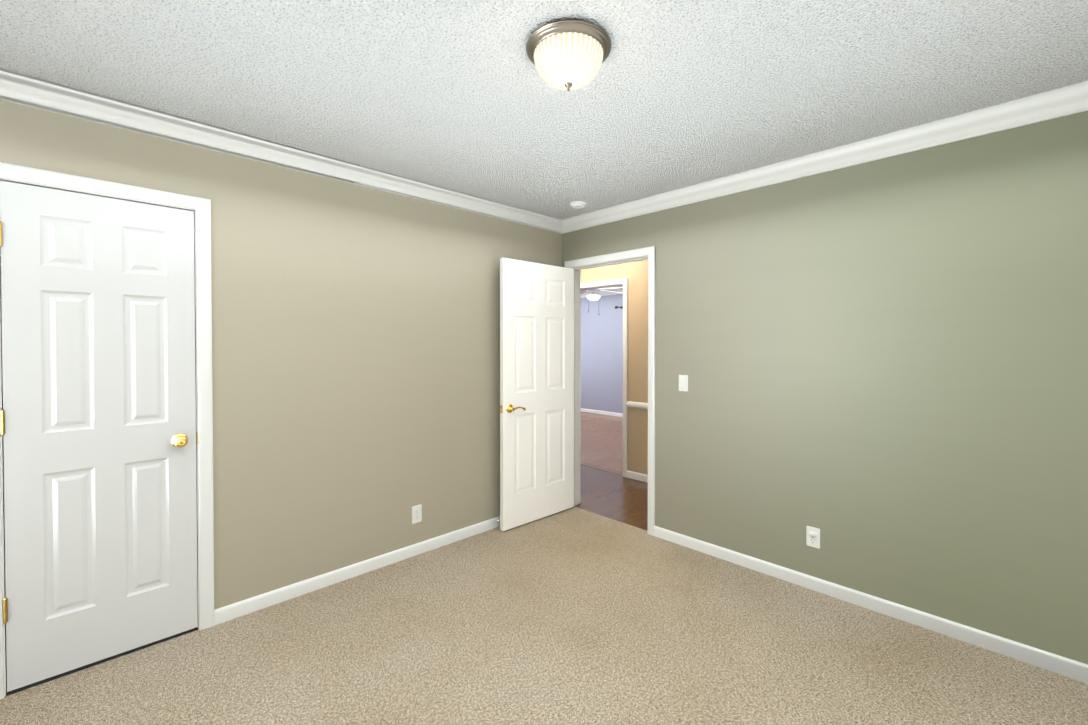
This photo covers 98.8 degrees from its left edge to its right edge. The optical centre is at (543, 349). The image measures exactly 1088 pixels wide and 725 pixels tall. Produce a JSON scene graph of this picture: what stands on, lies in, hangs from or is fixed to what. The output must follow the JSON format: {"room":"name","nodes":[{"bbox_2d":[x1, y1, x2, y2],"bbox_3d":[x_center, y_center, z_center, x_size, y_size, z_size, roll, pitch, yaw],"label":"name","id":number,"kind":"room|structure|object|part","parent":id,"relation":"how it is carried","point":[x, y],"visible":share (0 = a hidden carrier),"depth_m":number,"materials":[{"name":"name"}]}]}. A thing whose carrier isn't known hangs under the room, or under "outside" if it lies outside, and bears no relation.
{"room":"empty bedroom","nodes":[
{"label":"empty bedroom","id":0,"kind":"room"},
{"bbox_2d":[0,100,561,609],"bbox_3d":[-1.220,0.139,2.809,3.720,2.445,0.120,-1,1,-44],"label":"wall","id":1,"kind":"structure","parent":0,"point":[356,368],"depth_m":2.70,"materials":[{"name":"paint"}]},
{"bbox_2d":[0,221,7,622],"bbox_3d":[-2.141,0.287,1.847,0.014,1.585,0.045,-1,1,-44],"label":"closet door hinges","id":2,"kind":"object","parent":1,"relation":"attached to","point":[5,599],"visible":1,"depth_m":1.83,"materials":[{"name":"gold metal"}]},
{"bbox_2d":[0,181,197,691],"bbox_3d":[-1.924,0.344,2.070,0.621,2.025,0.168,-1,1,-44],"label":"closet door","id":3,"kind":"structure","parent":1,"relation":"in","point":[98,371],"depth_m":2.02,"materials":[{"name":"white wood"}]},
{"bbox_3d":[-1.738,0.430,2.252,0.104,0.066,0.168,-1,1,-44],"label":"knob","id":4,"kind":"part","parent":3,"relation":"part of","materials":[{"name":"gold metal"}]},
{"bbox_2d":[0,162,213,699],"bbox_3d":[-1.954,0.338,2.097,0.660,2.065,0.120,-1,1,-44],"label":"door frame","id":5,"kind":"structure","parent":1,"relation":"attached to","point":[2,445],"depth_m":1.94,"materials":[{"name":"white wood"}]},
{"bbox_2d":[0,68,563,233],"bbox_3d":[-1.105,-1.038,2.762,3.600,0.090,0.086,-1,1,-44],"label":"crown molding","id":6,"kind":"structure","parent":1,"relation":"attached to","point":[27,90],"depth_m":2.32,"materials":[{"name":"white wood"}]},
{"bbox_2d":[214,516,499,624],"bbox_3d":[-0.734,1.321,3.191,2.513,0.073,0.030,-1,1,-44],"label":"baseboard","id":7,"kind":"structure","parent":1,"relation":"attached to","point":[229,612],"depth_m":2.75,"materials":[{"name":"white wood"}]},
{"bbox_2d":[412,505,421,523],"bbox_3d":[-0.844,1.090,3.097,0.070,0.114,0.007,-1,1,-44],"label":"outlet","id":8,"kind":"object","parent":1,"relation":"attached to","point":[415,510],"visible":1,"depth_m":3.09,"materials":[{"name":"white plastic"}]},
{"bbox_2d":[0,508,1087,724],"bbox_3d":[0.068,1.427,1.587,3.600,0.100,3.450,-1,1,-44],"label":"floor carpet","id":9,"kind":"object","parent":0,"point":[571,616],"visible":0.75,"depth_m":2.07,"materials":[{"name":"beige carpet"}]},
{"bbox_2d":[0,0,1087,219],"bbox_3d":[0.068,-1.118,1.555,3.840,0.100,3.690,-1,1,-44],"label":"ceiling","id":10,"kind":"structure","parent":0,"point":[462,96],"depth_m":1.81,"materials":[{"name":"white paint"}]},
{"bbox_2d":[526,20,610,90],"bbox_3d":[0.086,-0.990,1.640,0.298,0.158,0.298,-1,1,-44],"label":"lamp","id":11,"kind":"object","parent":10,"relation":"attached to","point":[567,55],"visible":1,"depth_m":1.56,"materials":[{"name":"white glass"}]},
{"bbox_3d":[0.086,-0.986,1.640,0.245,0.104,0.245,-1,1,-44],"label":"lamp shade","id":12,"kind":"part","parent":11,"relation":"part of","materials":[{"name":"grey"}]},
{"bbox_2d":[570,201,586,208],"bbox_3d":[0.257,-1.077,3.475,0.124,0.028,0.124,-1,1,-44],"label":"smoke detector","id":13,"kind":"object","parent":10,"relation":"attached to","point":[578,204],"visible":0.98,"depth_m":3.44,"materials":[{"name":"white plastic"}]},
{"bbox_2d":[581,294,622,412],"bbox_3d":[1.958,0.069,8.520,0.120,2.445,5.320,-1,1,-44],"label":"wall","id":14,"kind":"structure","parent":0,"point":[602,361],"depth_m":9.25,"materials":[{"name":"blue paint"}]},
{"bbox_2d":[581,408,622,416],"bbox_3d":[1.869,1.255,8.532,0.013,0.073,5.200,-1,1,-44],"label":"baseboard","id":15,"kind":"structure","parent":14,"relation":"attached to","point":[602,412],"depth_m":9.24,"materials":[{"name":"white wood"}]},
{"bbox_2d":[581,289,622,297],"bbox_3d":[1.843,-1.108,8.477,0.086,0.090,5.200,-1,1,-44],"label":"crown molding","id":16,"kind":"structure","parent":14,"relation":"attached to","point":[600,293],"depth_m":9.05,"materials":[{"name":"white wood"}]},
{"bbox_2d":[581,260,647,474],"bbox_3d":[0.620,0.109,5.232,0.116,2.445,8.170,-1,1,-44],"label":"wall","id":17,"kind":"structure","parent":0,"point":[635,273],"depth_m":4.81,"materials":[{"name":"beige paint"}]},
{"bbox_2d":[581,278,627,476],"bbox_3d":[0.562,0.285,5.296,0.155,2.092,1.024,-1,1,-44],"label":"door frame","id":18,"kind":"structure","parent":17,"relation":"attached to","point":[624,281],"depth_m":4.90,"materials":[{"name":"white wood"}]},
{"bbox_3d":[0.562,0.306,5.297,0.120,2.050,0.940,-1,1,-44],"label":"hall door jamb","id":19,"kind":"part","parent":18,"relation":"part of","materials":[{"name":"white wood"}]},
{"bbox_2d":[626,401,647,409],"bbox_3d":[0.528,0.564,5.232,0.024,0.066,8.050,-1,1,-44],"label":"trim","id":20,"kind":"structure","parent":17,"relation":"attached to","point":[636,405],"depth_m":4.78,"materials":[{"name":"white wood"}]},
{"bbox_2d":[627,470,647,482],"bbox_3d":[2.104,1.315,3.627,0.013,0.073,3.538,-1,1,-44],"label":"baseboard","id":21,"kind":"structure","parent":17,"relation":"attached to","point":[637,476],"depth_m":4.78,"materials":[{"name":"white wood"}]},
{"bbox_2d":[562,111,1087,664],"bbox_3d":[1.401,0.139,2.868,0.120,2.445,3.690,-1,1,-44],"label":"wall","id":22,"kind":"structure","parent":0,"point":[882,363],"depth_m":2.37,"materials":[{"name":"paint"}]},
{"bbox_2d":[500,258,573,530],"bbox_3d":[-0.042,0.328,3.713,0.768,2.022,0.145,-1,1,-44],"label":"bedroom door","id":23,"kind":"structure","parent":22,"relation":"in","point":[536,391],"depth_m":3.66,"materials":[{"name":"white painted wood"},{"name":"brass"}]},
{"bbox_3d":[-0.251,0.436,3.512,0.186,0.066,0.145,-1,1,-44],"label":"handle","id":24,"kind":"part","parent":23,"relation":"part of","materials":[{"name":"gold metal"}]},
{"bbox_2d":[572,506,647,532],"bbox_3d":[0.510,1.400,3.739,0.035,0.100,0.810,-1,1,-44],"label":"sill","id":25,"kind":"structure","parent":22,"relation":"attached to","point":[625,524],"depth_m":3.70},
{"bbox_2d":[564,246,655,535],"bbox_3d":[0.542,0.297,3.756,0.159,2.107,0.894,-1,1,-44],"label":"door frame","id":26,"kind":"structure","parent":22,"relation":"attached to","point":[650,252],"depth_m":3.55,"materials":[{"name":"white wood"}]},
{"bbox_3d":[0.542,0.318,3.757,0.124,2.065,0.810,-1,1,-44],"label":"bedroom door jamb","id":27,"kind":"part","parent":26,"relation":"part of","materials":[{"name":"white wood"}]},
{"bbox_2d":[679,375,687,391],"bbox_3d":[0.962,0.230,3.226,0.010,0.114,0.070,-1,1,-44],"label":"light switch","id":28,"kind":"object","parent":22,"relation":"attached to","point":[683,382],"visible":1,"depth_m":3.22,"materials":[{"name":"white plastic"}]},
{"bbox_2d":[806,526,819,548],"bbox_3d":[1.527,1.066,2.650,0.018,0.114,0.070,-1,1,-44],"label":"outlet","id":29,"kind":"object","parent":22,"relation":"attached to","point":[811,532],"visible":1,"depth_m":2.65,"materials":[{"name":"white plastic"}]},
{"bbox_2d":[564,81,1087,232],"bbox_3d":[1.328,-1.038,2.781,0.086,0.090,3.270,-1,1,-44],"label":"crown molding","id":30,"kind":"structure","parent":22,"relation":"attached to","point":[1072,99],"depth_m":2.40,"materials":[{"name":"white wood"}]},
{"bbox_2d":[654,526,1087,683],"bbox_3d":[1.670,1.329,2.510,0.013,0.073,2.483,-1,1,-44],"label":"baseboard","id":31,"kind":"structure","parent":22,"relation":"attached to","point":[1064,666],"depth_m":2.36,"materials":[{"name":"white wood"}]},
{"bbox_3d":[0.794,-1.191,7.457,3.250,0.100,5.200,-1,1,-44],"label":"ceiling","id":32,"kind":"structure","parent":0,"visible":0},
{"bbox_2d":[581,287,622,294],"bbox_3d":[0.765,-0.971,6.869,1.226,0.325,1.275,-1,1,-44],"label":"ceiling fan","id":33,"kind":"object","parent":32,"relation":"hanging from","point":[583,291],"depth_m":6.78,"materials":[{"name":"white"}]},
{"bbox_2d":[586,294,600,300],"bbox_3d":[0.725,-0.763,6.837,0.209,0.090,0.209,-1,1,-44],"label":"globe","id":34,"kind":"object","parent":33,"relation":"attached to","point":[593,297],"visible":1,"depth_m":6.77,"materials":[{"name":"white glass"}]},
{"label":"outside","id":35,"kind":"structure","parent":0,"visible":0},
{"bbox_2d":[575,412,647,530],"bbox_3d":[1.365,1.375,5.972,4.305,0.096,8.170,-1,1,-44],"label":"floor","id":36,"kind":"structure","parent":35,"point":[618,497],"depth_m":4.83,"materials":[{"name":"laminate"}]},
{"bbox_2d":[580,463,621,474],"bbox_3d":[0.562,1.332,5.309,0.060,0.006,0.896,-1,1,-44],"label":"threshold strip","id":37,"kind":"object","parent":36,"relation":"on","point":[586,465],"visible":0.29,"depth_m":5.22,"materials":[{"name":"brown wood"}]}
]}

